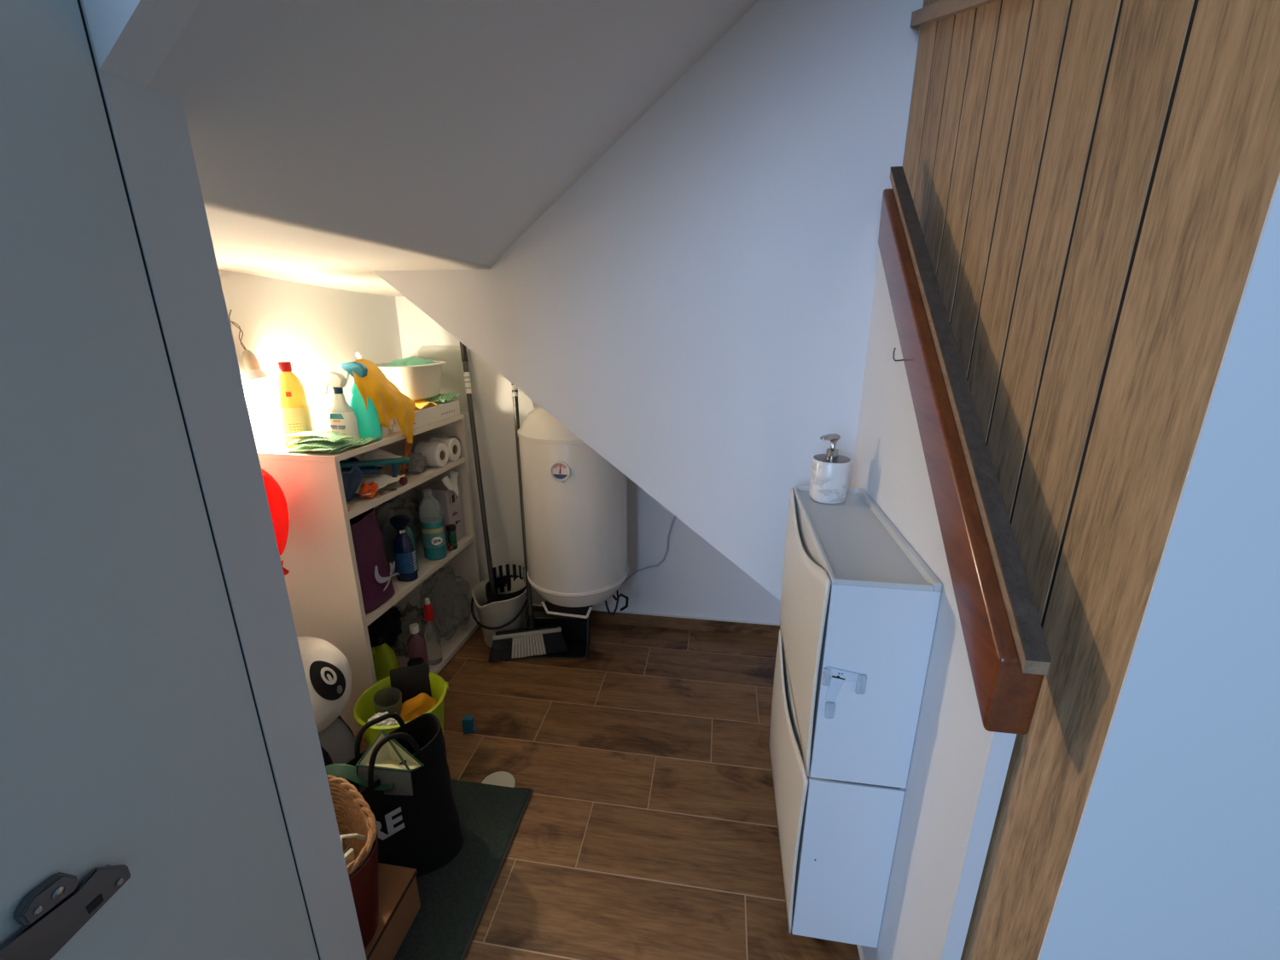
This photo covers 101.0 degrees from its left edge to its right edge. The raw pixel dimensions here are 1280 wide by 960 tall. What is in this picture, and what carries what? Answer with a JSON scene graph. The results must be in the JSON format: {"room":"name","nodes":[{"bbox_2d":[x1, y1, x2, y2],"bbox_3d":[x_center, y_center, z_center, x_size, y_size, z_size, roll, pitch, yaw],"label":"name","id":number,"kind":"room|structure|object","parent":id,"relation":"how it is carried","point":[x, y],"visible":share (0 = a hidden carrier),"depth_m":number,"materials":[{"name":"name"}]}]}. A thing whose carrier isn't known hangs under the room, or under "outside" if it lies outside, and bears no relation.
{"room":"under-stairs storage room","nodes":[
{"label":"under-stairs storage room","id":0,"kind":"room"},
{"bbox_2d":[218,269,402,452],"bbox_3d":[-1.240,0.052,1.644,0.172,1.700,1.625,2,17,8],"label":"wall","id":1,"kind":"structure","parent":0,"point":[315,328],"depth_m":1.77,"materials":[{"name":"paint"}]},
{"bbox_2d":[229,320,272,395],"bbox_3d":[-1.141,-0.360,1.553,0.071,0.217,0.063,2,17,8],"label":"light bulb","id":2,"kind":"object","parent":1,"relation":"hanging from","point":[258,381],"visible":0.92,"depth_m":1.55,"materials":[{"name":"white glass"}]},
{"bbox_2d":[242,349,261,371],"bbox_3d":[-1.147,-0.352,1.556,0.043,0.062,0.037,2,17,8],"label":"socket","id":3,"kind":"object","parent":2,"relation":"attached to","point":[250,361],"depth_m":1.55,"materials":[{"name":"beige plastic"}]},
{"bbox_2d":[203,197,490,296],"bbox_3d":[-0.849,-0.562,1.389,0.866,0.072,1.690,2,17,8],"label":"ceiling","id":4,"kind":"structure","parent":0,"point":[245,240],"depth_m":1.18,"materials":[{"name":"paint"}]},
{"bbox_2d":[146,0,758,265],"bbox_3d":[0.026,-0.842,0.784,1.070,0.871,0.959,2,17,8],"label":"ceiling","id":5,"kind":"structure","parent":0,"point":[445,127],"depth_m":0.78,"materials":[{"name":"white paint"}]},
{"bbox_2d":[395,296,780,623],"bbox_3d":[-0.231,-0.607,2.185,2.050,2.650,0.080,2,17,8],"label":"wall","id":6,"kind":"structure","parent":0,"point":[694,578],"depth_m":2.37,"materials":[{"name":"paint"}]},
{"bbox_2d":[418,345,469,411],"bbox_3d":[-0.841,-0.435,2.269,0.225,0.274,0.038,2,17,8],"label":"panel","id":7,"kind":"object","parent":6,"relation":"attached to","point":[452,377],"visible":0.5,"depth_m":2.25,"materials":[{"name":"grey"}]},
{"bbox_2d":[517,406,675,618],"bbox_3d":[-0.157,0.128,2.116,0.618,0.891,0.443,2,17,8],"label":"water heater","id":8,"kind":"object","parent":6,"relation":"attached to","point":[575,500],"visible":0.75,"depth_m":1.95,"materials":[{"name":"white metal"}]},
{"bbox_2d":[525,604,779,637],"bbox_3d":[-0.168,0.647,2.502,1.730,0.066,0.011,2,17,8],"label":"baseboard","id":9,"kind":"structure","parent":6,"relation":"attached to","point":[770,631],"depth_m":2.44,"materials":[{"name":"brown wood"}]},
{"bbox_2d":[353,622,860,959],"bbox_3d":[-0.103,1.034,1.377,2.720,0.030,2.410,2,17,8],"label":"floor","id":10,"kind":"structure","parent":0,"point":[648,829],"depth_m":1.61,"materials":[{"name":"brown tile"}]},
{"bbox_2d":[297,636,355,766],"bbox_3d":[-0.950,0.697,1.514,0.293,0.534,0.244,2,17,8],"label":"plush toy","id":11,"kind":"object","parent":10,"relation":"on","point":[328,672],"visible":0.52,"depth_m":1.45,"materials":[{"name":"white fabric"}]},
{"bbox_2d":[337,685,342,693],"bbox_3d":[-0.821,0.573,1.443,0.004,0.024,0.016,4,17,14],"label":"light","id":12,"kind":"object","parent":11,"relation":"attached to","point":[339,687],"depth_m":1.44,"materials":[{"name":"grey plastic"}]},
{"bbox_2d":[257,413,480,736],"bbox_3d":[-0.940,0.299,2.039,0.263,1.000,0.747,3,17,10],"label":"shelf unit","id":13,"kind":"object","parent":10,"relation":"on","point":[322,583],"depth_m":1.69,"materials":[{"name":"beige laminate"}]},
{"bbox_2d":[261,468,290,575],"bbox_3d":[-1.097,0.111,1.478,0.192,0.323,0.192,2,17,8],"label":"balloon","id":14,"kind":"object","parent":13,"relation":"hanging from","point":[276,500],"visible":0.29,"depth_m":1.47,"materials":[{"name":"rubber"}]},
{"bbox_2d":[274,361,313,448],"bbox_3d":[-1.057,-0.227,1.603,0.086,0.258,0.068,2,17,8],"label":"bottle","id":15,"kind":"object","parent":13,"relation":"on","point":[293,410],"visible":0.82,"depth_m":1.58,"materials":[{"name":"yellow plastic"}]},
{"bbox_2d":[284,430,360,452],"bbox_3d":[-0.954,-0.117,1.579,0.178,0.060,0.121,2,17,8],"label":"striped cloth","id":16,"kind":"object","parent":13,"relation":"on","point":[317,440],"visible":1,"depth_m":1.55,"materials":[{"name":"green fabric"}]},
{"bbox_2d":[316,371,360,440],"bbox_3d":[-0.953,-0.229,1.669,0.102,0.224,0.054,2,17,8],"label":"spray bottle","id":17,"kind":"object","parent":13,"relation":"on","point":[342,419],"visible":0.88,"depth_m":1.65,"materials":[{"name":"white plastic"}]},
{"bbox_2d":[329,393,353,412],"bbox_3d":[-0.946,-0.199,1.678,0.086,0.160,0.052,2,17,8],"label":"bottle","id":18,"kind":"object","parent":17,"relation":"attached to","point":[340,404],"depth_m":1.65,"materials":[{"name":"white plastic"}]},
{"bbox_2d":[320,436,381,453],"bbox_3d":[-0.898,-0.113,1.639,0.074,0.013,0.203,3,17,10],"label":"striped cloth","id":19,"kind":"object","parent":13,"relation":"on","point":[363,440],"visible":0.55,"depth_m":1.65,"materials":[{"name":"green fabric"}]},
{"bbox_2d":[341,463,364,501],"bbox_3d":[-0.919,0.022,1.637,0.085,0.145,0.102,2,17,8],"label":"folded cloth","id":20,"kind":"object","parent":13,"relation":"on","point":[352,480],"visible":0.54,"depth_m":1.66,"materials":[{"name":"blue fabric"}]},
{"bbox_2d":[337,361,382,441],"bbox_3d":[-0.903,-0.254,1.706,0.106,0.250,0.059,2,17,8],"label":"spray bottle","id":21,"kind":"object","parent":13,"relation":"on","point":[369,424],"visible":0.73,"depth_m":1.69,"materials":[{"name":"teal plastic"}]},
{"bbox_2d":[354,352,364,359],"bbox_3d":[-0.972,-0.323,1.904,0.055,0.270,0.070,2,17,8],"label":"brush","id":22,"kind":"object","parent":13,"relation":"on","point":[358,355],"visible":0.11,"depth_m":1.85,"materials":[{"name":"white plastic"}]},
{"bbox_2d":[339,457,382,470],"bbox_3d":[-1.018,-0.028,1.782,0.132,0.084,0.321,2,17,8],"label":"folded cloth","id":23,"kind":"object","parent":13,"relation":"on","point":[352,459],"visible":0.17,"depth_m":1.83,"materials":[{"name":"blue"}]},
{"bbox_2d":[358,481,378,498],"bbox_3d":[-0.882,0.033,1.716,0.055,0.050,0.064,2,17,8],"label":"rag","id":24,"kind":"object","parent":13,"relation":"on","point":[372,487],"visible":0.98,"depth_m":1.70,"materials":[{"name":"orange fabric"}]},
{"bbox_2d":[349,507,399,613],"bbox_3d":[-0.949,0.253,1.760,0.188,0.341,0.210,2,17,8],"label":"shopping bag","id":25,"kind":"object","parent":13,"relation":"on","point":[376,585],"visible":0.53,"depth_m":1.74,"materials":[{"name":"purple"}]},
{"bbox_2d":[354,473,405,495],"bbox_3d":[-0.904,0.007,1.791,0.124,0.026,0.206,2,17,8],"label":"paper sheet","id":26,"kind":"object","parent":13,"relation":"on","point":[381,480],"visible":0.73,"depth_m":1.80,"materials":[{"name":"white paper"}]},
{"bbox_2d":[339,457,409,482],"bbox_3d":[-0.938,-0.019,1.746,0.046,0.119,0.364,14,22,39],"label":"squeegee","id":27,"kind":"object","parent":26,"relation":"on","point":[393,462],"visible":0.51,"depth_m":1.78,"materials":[{"name":"blue plastic"}]},
{"bbox_2d":[361,448,403,465],"bbox_3d":[-0.908,-0.091,1.863,0.094,0.054,0.125,2,17,8],"label":"paper sheet","id":28,"kind":"object","parent":27,"relation":"on","point":[375,454],"visible":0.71,"depth_m":1.85,"materials":[{"name":"white paper"}]},
{"bbox_2d":[367,605,401,647],"bbox_3d":[-1.007,0.571,2.056,0.116,0.230,0.210,2,17,8],"label":"bundle","id":29,"kind":"object","parent":13,"relation":"on","point":[388,625],"visible":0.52,"depth_m":2.02,"materials":[{"name":"black fabric"}]},
{"bbox_2d":[371,635,399,681],"bbox_3d":[-0.995,0.692,2.007,0.133,0.208,0.105,2,17,8],"label":"detergent jug","id":30,"kind":"object","parent":13,"relation":"on","point":[385,660],"visible":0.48,"depth_m":1.99,"materials":[{"name":"green plastic"}]},
{"bbox_2d":[381,426,389,437],"bbox_3d":[-0.892,-0.249,1.758,0.084,0.210,0.084,2,17,8],"label":"tub","id":31,"kind":"object","parent":13,"relation":"on","point":[385,430],"visible":0.09,"depth_m":1.77,"materials":[{"name":"white plastic"}]},
{"bbox_2d":[352,358,415,443],"bbox_3d":[-0.855,-0.261,1.780,0.113,0.292,0.223,2,17,8],"label":"cleaning cloth","id":32,"kind":"object","parent":31,"relation":"on","point":[389,402],"visible":0.94,"depth_m":1.75,"materials":[{"name":"fabric"}]},
{"bbox_2d":[378,487,396,494],"bbox_3d":[-0.849,0.037,1.773,0.017,0.015,0.077,5,17,15],"label":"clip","id":33,"kind":"object","parent":13,"relation":"on","point":[389,489],"visible":1,"depth_m":1.77,"materials":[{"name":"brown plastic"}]},
{"bbox_2d":[388,418,395,433],"bbox_3d":[-0.875,-0.222,1.812,0.063,0.125,0.052,-4,17,-12],"label":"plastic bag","id":34,"kind":"object","parent":13,"relation":"on","point":[392,422],"visible":0.16,"depth_m":1.81,"materials":[{"name":"white plastic"}]},
{"bbox_2d":[374,495,419,563],"bbox_3d":[-0.970,0.194,2.079,0.124,0.274,0.339,2,17,8],"label":"crumpled bag","id":35,"kind":"object","parent":13,"relation":"on","point":[384,512],"visible":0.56,"depth_m":2.02,"materials":[{"name":"grey plastic"}]},
{"bbox_2d":[389,514,418,581],"bbox_3d":[-0.867,0.249,1.938,0.078,0.251,0.056,2,17,8],"label":"detergent bottle","id":36,"kind":"object","parent":13,"relation":"on","point":[404,551],"visible":0.99,"depth_m":1.92,"materials":[{"name":"blue plastic"}]},
{"bbox_2d":[412,550,417,570],"bbox_3d":[-0.831,0.298,1.949,0.001,0.071,0.020,1,17,5],"label":"print","id":37,"kind":"object","parent":36,"relation":"attached to","point":[414,561],"depth_m":1.95,"materials":[{"name":"grey"}]},
{"bbox_2d":[399,435,414,475],"bbox_3d":[-0.864,-0.089,1.950,0.060,0.153,0.065,2,17,8],"label":"folded cloth","id":38,"kind":"object","parent":13,"relation":"on","point":[408,446],"visible":0.68,"depth_m":1.94,"materials":[{"name":"brown"}]},
{"bbox_2d":[395,515,418,570],"bbox_3d":[-0.886,0.244,2.004,0.068,0.222,0.048,2,17,8],"label":"shampoo bottle","id":39,"kind":"object","parent":13,"relation":"on","point":[409,532],"visible":0.19,"depth_m":1.99,"materials":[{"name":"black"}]},
{"bbox_2d":[390,601,426,657],"bbox_3d":[-0.966,0.619,2.216,0.144,0.226,0.218,2,17,8],"label":"plastic bag","id":40,"kind":"object","parent":13,"relation":"on","point":[410,614],"visible":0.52,"depth_m":2.16,"materials":[{"name":"grey plastic"}]},
{"bbox_2d":[407,657,424,666],"bbox_3d":[-0.861,0.742,2.038,0.060,0.094,0.060,2,17,8],"label":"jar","id":41,"kind":"object","parent":13,"relation":"on","point":[418,660],"visible":0.21,"depth_m":2.02,"materials":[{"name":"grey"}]},
{"bbox_2d":[405,452,428,473],"bbox_3d":[-0.853,-0.068,2.007,0.086,0.081,0.106,2,17,8],"label":"plastic bag","id":42,"kind":"object","parent":13,"relation":"on","point":[417,462],"visible":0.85,"depth_m":1.99,"materials":[{"name":"grey plastic"}]},
{"bbox_2d":[407,622,430,671],"bbox_3d":[-0.876,0.666,2.075,0.070,0.217,0.070,2,17,8],"label":"clear bottle","id":43,"kind":"object","parent":13,"relation":"on","point":[416,645],"visible":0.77,"depth_m":2.04,"materials":[{"name":"red"}]},
{"bbox_2d":[393,399,459,431],"bbox_3d":[-0.837,-0.253,2.026,0.107,0.063,0.380,3,17,10],"label":"box","id":44,"kind":"object","parent":13,"relation":"on","point":[428,415],"visible":0.6,"depth_m":2.02,"materials":[{"name":"white"}]},
{"bbox_2d":[413,399,439,409],"bbox_3d":[-0.846,-0.277,1.968,0.114,0.026,0.176,2,17,8],"label":"cleaning cloth","id":45,"kind":"object","parent":44,"relation":"on","point":[421,404],"visible":0.44,"depth_m":2.00,"materials":[{"name":"fabric"}]},
{"bbox_2d":[424,392,459,402],"bbox_3d":[-0.808,-0.333,2.132,0.118,0.032,0.134,2,17,8],"label":"cleaning cloth","id":46,"kind":"object","parent":44,"relation":"on","point":[443,398],"visible":0.85,"depth_m":2.11,"materials":[{"name":"green fabric"}]},
{"bbox_2d":[374,360,446,400],"bbox_3d":[-0.911,-0.389,2.058,0.266,0.130,0.332,2,17,8],"label":"plastic basin","id":47,"kind":"object","parent":46,"relation":"on","point":[417,382],"visible":0.58,"depth_m":1.97,"materials":[{"name":"white plastic"}]},
{"bbox_2d":[384,355,436,366],"bbox_3d":[-0.898,-0.462,2.074,0.178,0.047,0.173,2,17,8],"label":"cleaning cloth","id":48,"kind":"object","parent":47,"relation":"in","point":[411,361],"visible":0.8,"depth_m":2.04,"materials":[{"name":"green fabric"}]},
{"bbox_2d":[418,488,446,560],"bbox_3d":[-0.832,0.177,2.115,0.096,0.288,0.078,9,19,28],"label":"soap bottle","id":49,"kind":"object","parent":13,"relation":"on","point":[430,512],"visible":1,"depth_m":2.09,"materials":[{"name":"teal plastic"}]},
{"bbox_2d":[423,597,442,665],"bbox_3d":[-0.846,0.609,2.137,0.060,0.292,0.060,2,17,8],"label":"clear bottle","id":50,"kind":"object","parent":13,"relation":"on","point":[431,632],"visible":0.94,"depth_m":2.12,"materials":[{"name":"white plastic"}]},
{"bbox_2d":[421,470,465,546],"bbox_3d":[-0.834,0.117,2.270,0.148,0.311,0.127,2,17,8],"label":"tissue box","id":51,"kind":"object","parent":13,"relation":"on","point":[447,492],"visible":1,"depth_m":2.24,"materials":[{"name":"grey cardboard"}]},
{"bbox_2d":[451,494,454,503],"bbox_3d":[-0.794,0.080,2.244,0.001,0.034,0.022,3,17,10],"label":"print","id":52,"kind":"object","parent":51,"relation":"attached to","point":[452,495],"depth_m":2.24,"materials":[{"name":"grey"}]},
{"bbox_2d":[419,565,471,640],"bbox_3d":[-0.848,0.536,2.303,0.206,0.333,0.224,2,17,8],"label":"plastic bag","id":53,"kind":"object","parent":13,"relation":"on","point":[447,593],"visible":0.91,"depth_m":2.24,"materials":[{"name":"grey plastic"}]},
{"bbox_2d":[447,545,453,551],"bbox_3d":[-0.794,0.286,2.207,0.022,0.025,0.026,-5,17,-16],"label":"ball","id":54,"kind":"object","parent":13,"relation":"on","point":[450,548],"visible":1,"depth_m":2.20,"materials":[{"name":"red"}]},
{"bbox_2d":[446,523,457,549],"bbox_3d":[-0.792,0.240,2.225,0.039,0.103,0.039,2,17,8],"label":"bottle","id":55,"kind":"object","parent":13,"relation":"on","point":[451,533],"visible":0.88,"depth_m":2.21,"materials":[{"name":"green plastic"}]},
{"bbox_3d":[-0.827,-0.124,2.139,0.122,0.113,0.222,2,17,8],"label":"plastic wrap","id":56,"kind":"object","parent":13,"relation":"on","visible":0},
{"bbox_2d":[413,442,448,466],"bbox_3d":[-0.828,-0.101,2.096,0.099,0.094,0.097,2,17,8],"label":"toilet roll","id":57,"kind":"object","parent":56,"relation":"in","point":[437,454],"visible":0.8,"depth_m":2.06,"materials":[{"name":"white paper"}]},
{"bbox_2d":[429,437,460,460],"bbox_3d":[-0.810,-0.128,2.187,0.099,0.094,0.097,2,17,8],"label":"toilet roll","id":58,"kind":"object","parent":56,"relation":"in","point":[453,445],"visible":0.5,"depth_m":2.16,"materials":[{"name":"white paper"}]},
{"bbox_2d":[353,671,448,747],"bbox_3d":[-0.726,0.792,1.645,0.260,0.278,0.260,2,17,8],"label":"bucket","id":59,"kind":"object","parent":10,"relation":"on","point":[363,708],"visible":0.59,"depth_m":1.62,"materials":[{"name":"green plastic"}]},
{"bbox_2d":[366,711,398,726],"bbox_3d":[-0.735,0.694,1.522,0.105,0.047,0.051,2,17,8],"label":"wrapper","id":60,"kind":"object","parent":59,"relation":"in","point":[391,721],"visible":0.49,"depth_m":1.51,"materials":[{"name":"white plastic"}]},
{"bbox_2d":[373,686,401,715],"bbox_3d":[-0.768,0.759,1.628,0.113,0.243,0.075,15,22,41],"label":"jug","id":61,"kind":"object","parent":59,"relation":"in","point":[389,699],"visible":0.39,"depth_m":1.61,"materials":[{"name":"grey plastic"}]},
{"bbox_2d":[389,663,431,704],"bbox_3d":[-0.736,0.692,1.703,0.116,0.180,0.054,-6,18,-18],"label":"pad","id":62,"kind":"object","parent":59,"relation":"in","point":[412,681],"visible":0.51,"depth_m":1.70,"materials":[{"name":"black fabric"}]},
{"bbox_2d":[400,692,438,722],"bbox_3d":[-0.694,0.716,1.623,0.111,0.095,0.158,2,17,8],"label":"cleaning cloth","id":63,"kind":"object","parent":59,"relation":"in","point":[417,706],"visible":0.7,"depth_m":1.62,"materials":[{"name":"orange fabric"}]},
{"bbox_2d":[393,779,532,959],"bbox_3d":[-0.637,1.020,1.339,0.535,0.018,0.643,2,17,8],"label":"floor mat","id":64,"kind":"object","parent":10,"relation":"on","point":[454,897],"visible":0.35,"depth_m":1.35,"materials":[{"name":"grey fabric"}]},
{"bbox_2d":[364,862,420,959],"bbox_3d":[-0.715,1.022,1.113,0.322,0.120,0.372,2,17,8],"label":"cardboard box","id":65,"kind":"object","parent":64,"relation":"on","point":[399,904],"visible":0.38,"depth_m":1.19,"materials":[{"name":"brown cardboard"}]},
{"bbox_2d":[326,774,378,948],"bbox_3d":[-0.687,0.834,1.090,0.302,0.253,0.260,15,22,40],"label":"wicker basket","id":66,"kind":"object","parent":65,"relation":"on","point":[353,814],"visible":0.27,"depth_m":1.09,"materials":[{"name":"brown wicker"}]},
{"bbox_2d":[343,845,354,865],"bbox_3d":[-0.601,0.812,1.013,0.028,0.157,0.124,8,18,25],"label":"notebook","id":67,"kind":"object","parent":66,"relation":"in","point":[349,852],"visible":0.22,"depth_m":1.03,"materials":[{"name":"beige paper"}]},
{"bbox_2d":[339,832,366,848],"bbox_3d":[-0.616,0.789,1.070,0.074,0.137,0.137,2,17,8],"label":"cable","id":68,"kind":"object","parent":66,"relation":"in","point":[350,835],"visible":0.22,"depth_m":1.09,"materials":[{"name":"white plastic"}]},
{"bbox_2d":[345,712,464,878],"bbox_3d":[-0.626,0.801,1.350,0.280,0.409,0.202,-14,22,-39],"label":"tote bag","id":69,"kind":"object","parent":64,"relation":"on","point":[421,831],"visible":0.6,"depth_m":1.33,"materials":[{"name":"black fabric"}]},
{"bbox_2d":[325,763,394,791],"bbox_3d":[-0.669,0.707,1.256,0.175,0.051,0.029,1,17,2],"label":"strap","id":70,"kind":"object","parent":69,"relation":"in","point":[348,772],"visible":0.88,"depth_m":1.25,"materials":[{"name":"green fabric"}]},
{"bbox_2d":[355,729,424,796],"bbox_3d":[-0.598,0.687,1.277,0.152,0.123,0.080,2,17,8],"label":"carrier","id":71,"kind":"object","parent":69,"relation":"in","point":[387,769],"visible":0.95,"depth_m":1.26,"materials":[{"name":"beige fabric"}]},
{"bbox_2d":[461,715,475,733],"bbox_3d":[-0.596,0.850,1.835,0.036,0.060,0.024,-1,17,-3],"label":"clip","id":72,"kind":"object","parent":10,"relation":"on","point":[468,721],"visible":1,"depth_m":1.82,"materials":[{"name":"blue plastic"}]},
{"bbox_2d":[481,771,515,787],"bbox_3d":[-0.439,0.941,1.626,0.106,0.005,0.106,2,17,8],"label":"disc","id":73,"kind":"object","parent":10,"relation":"on","point":[499,778],"visible":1,"depth_m":1.65,"materials":[{"name":"beige plastic"}]},
{"bbox_2d":[471,576,527,648],"bbox_3d":[-0.613,0.596,2.347,0.259,0.252,0.254,2,17,8],"label":"bucket","id":74,"kind":"object","parent":10,"relation":"on","point":[494,617],"visible":0.77,"depth_m":2.27,"materials":[{"name":"grey plastic"}]},
{"bbox_2d":[459,341,495,605],"bbox_3d":[-0.670,0.061,2.243,0.305,1.336,0.177,11,20,34],"label":"mop","id":75,"kind":"object","parent":74,"relation":"in","point":[463,348],"visible":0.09,"depth_m":2.25,"materials":[{"name":"grey metal"}]},
{"bbox_2d":[464,376,471,389],"bbox_3d":[-0.724,-0.408,2.218,0.024,0.055,0.032,-6,18,-20],"label":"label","id":76,"kind":"object","parent":75,"relation":"attached to","point":[467,379],"depth_m":2.21,"materials":[{"name":"grey paper"}]},
{"bbox_2d":[485,564,526,602],"bbox_3d":[-0.589,0.471,2.338,0.184,0.137,0.184,2,17,8],"label":"mop wringer","id":77,"kind":"object","parent":74,"relation":"in","point":[500,582],"visible":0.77,"depth_m":2.39,"materials":[{"name":"black plastic"}]},
{"bbox_2d":[488,383,568,662],"bbox_3d":[-0.508,0.112,2.211,0.334,1.256,0.319,-4,17,-13],"label":"broom","id":78,"kind":"object","parent":10,"relation":"on","point":[532,630],"visible":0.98,"depth_m":2.24,"materials":[{"name":"grey plastic"}]},
{"bbox_2d":[526,614,535,628],"bbox_3d":[-0.469,0.624,2.271,0.044,0.090,0.047,2,17,8],"label":"socket","id":79,"kind":"object","parent":78,"relation":"attached to","point":[531,620],"depth_m":2.26,"materials":[{"name":"black plastic"}]},
{"bbox_2d":[522,610,590,658],"bbox_3d":[-0.362,0.596,2.261,0.276,0.300,0.133,0,17,1],"label":"dustpan","id":80,"kind":"object","parent":10,"relation":"on","point":[575,631],"visible":0.48,"depth_m":2.33,"materials":[{"name":"black plastic"}]},
{"bbox_2d":[373,0,923,600],"bbox_3d":[-0.025,-0.695,1.707,1.390,2.207,0.709,2,17,8],"label":"wall","id":81,"kind":"structure","parent":0,"point":[695,308],"depth_m":1.36,"materials":[{"name":"paint"}]},
{"bbox_2d":[79,0,1279,959],"bbox_3d":[-0.145,-0.111,0.527,2.650,2.650,0.084,2,17,8],"label":"wall","id":82,"kind":"structure","parent":0,"point":[1174,854],"depth_m":0.53,"materials":[{"name":"paint"}]},
{"bbox_2d":[0,0,319,959],"bbox_3d":[-0.527,0.130,0.301,0.041,2.280,0.596,2,17,8],"label":"door","id":83,"kind":"structure","parent":82,"relation":"in","point":[142,816],"depth_m":0.48,"materials":[{"name":"white paint"}]},
{"bbox_2d":[850,248,1016,959],"bbox_3d":[0.581,-0.167,1.323,0.026,2.300,1.552,2,17,8],"label":"wall","id":84,"kind":"structure","parent":0,"point":[958,769],"depth_m":0.87,"materials":[{"name":"paint"}]},
{"bbox_2d":[769,628,905,948],"bbox_3d":[0.432,0.682,1.271,0.179,0.403,0.515,2,17,8],"label":"cabinet","id":85,"kind":"object","parent":84,"relation":"attached to","point":[837,839],"visible":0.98,"depth_m":1.04,"materials":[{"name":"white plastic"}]},
{"bbox_2d":[779,485,942,788],"bbox_3d":[0.431,0.286,1.149,0.179,0.412,0.522,2,17,8],"label":"cabinet","id":86,"kind":"object","parent":84,"relation":"attached to","point":[859,606],"visible":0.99,"depth_m":0.93,"materials":[{"name":"white plastic"}]},
{"bbox_2d":[808,433,850,504],"bbox_3d":[0.452,-0.030,1.251,0.086,0.161,0.086,2,17,8],"label":"soap dispenser","id":87,"kind":"object","parent":86,"relation":"on","point":[830,471],"visible":1,"depth_m":1.23,"materials":[{"name":"ceramic"}]},
{"bbox_2d":[793,485,942,591],"bbox_3d":[0.437,0.097,1.095,0.168,0.018,0.514,2,17,8],"label":"cabinet top","id":88,"kind":"object","parent":86,"relation":"on","point":[858,547],"depth_m":0.99,"materials":[{"name":"grey"}]},
{"bbox_2d":[878,188,1044,734],"bbox_3d":[0.461,-0.157,0.844,0.068,0.710,0.737,2,17,8],"label":"beam","id":89,"kind":"structure","parent":84,"relation":"attached to","point":[1007,696],"depth_m":0.69,"materials":[{"name":"brown wood"}]},
{"bbox_2d":[889,166,1051,674],"bbox_3d":[0.477,-0.225,0.831,0.024,0.668,0.777,2,17,8],"label":"handrail","id":90,"kind":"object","parent":84,"relation":"attached to","point":[1032,648],"depth_m":0.69,"materials":[{"name":"brown wood"}]},
{"bbox_2d":[902,0,1279,959],"bbox_3d":[0.559,-0.211,0.876,0.050,2.640,0.961,2,17,8],"label":"panelling","id":91,"kind":"object","parent":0,"point":[1091,183],"visible":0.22,"depth_m":0.58,"materials":[{"name":"brown wood"}]},
{"bbox_2d":[910,0,999,26],"bbox_3d":[0.554,-0.822,0.907,0.020,0.226,0.553,2,17,8],"label":"trim","id":92,"kind":"structure","parent":91,"relation":"attached to","point":[942,8],"depth_m":0.97,"materials":[{"name":"brown wood"}]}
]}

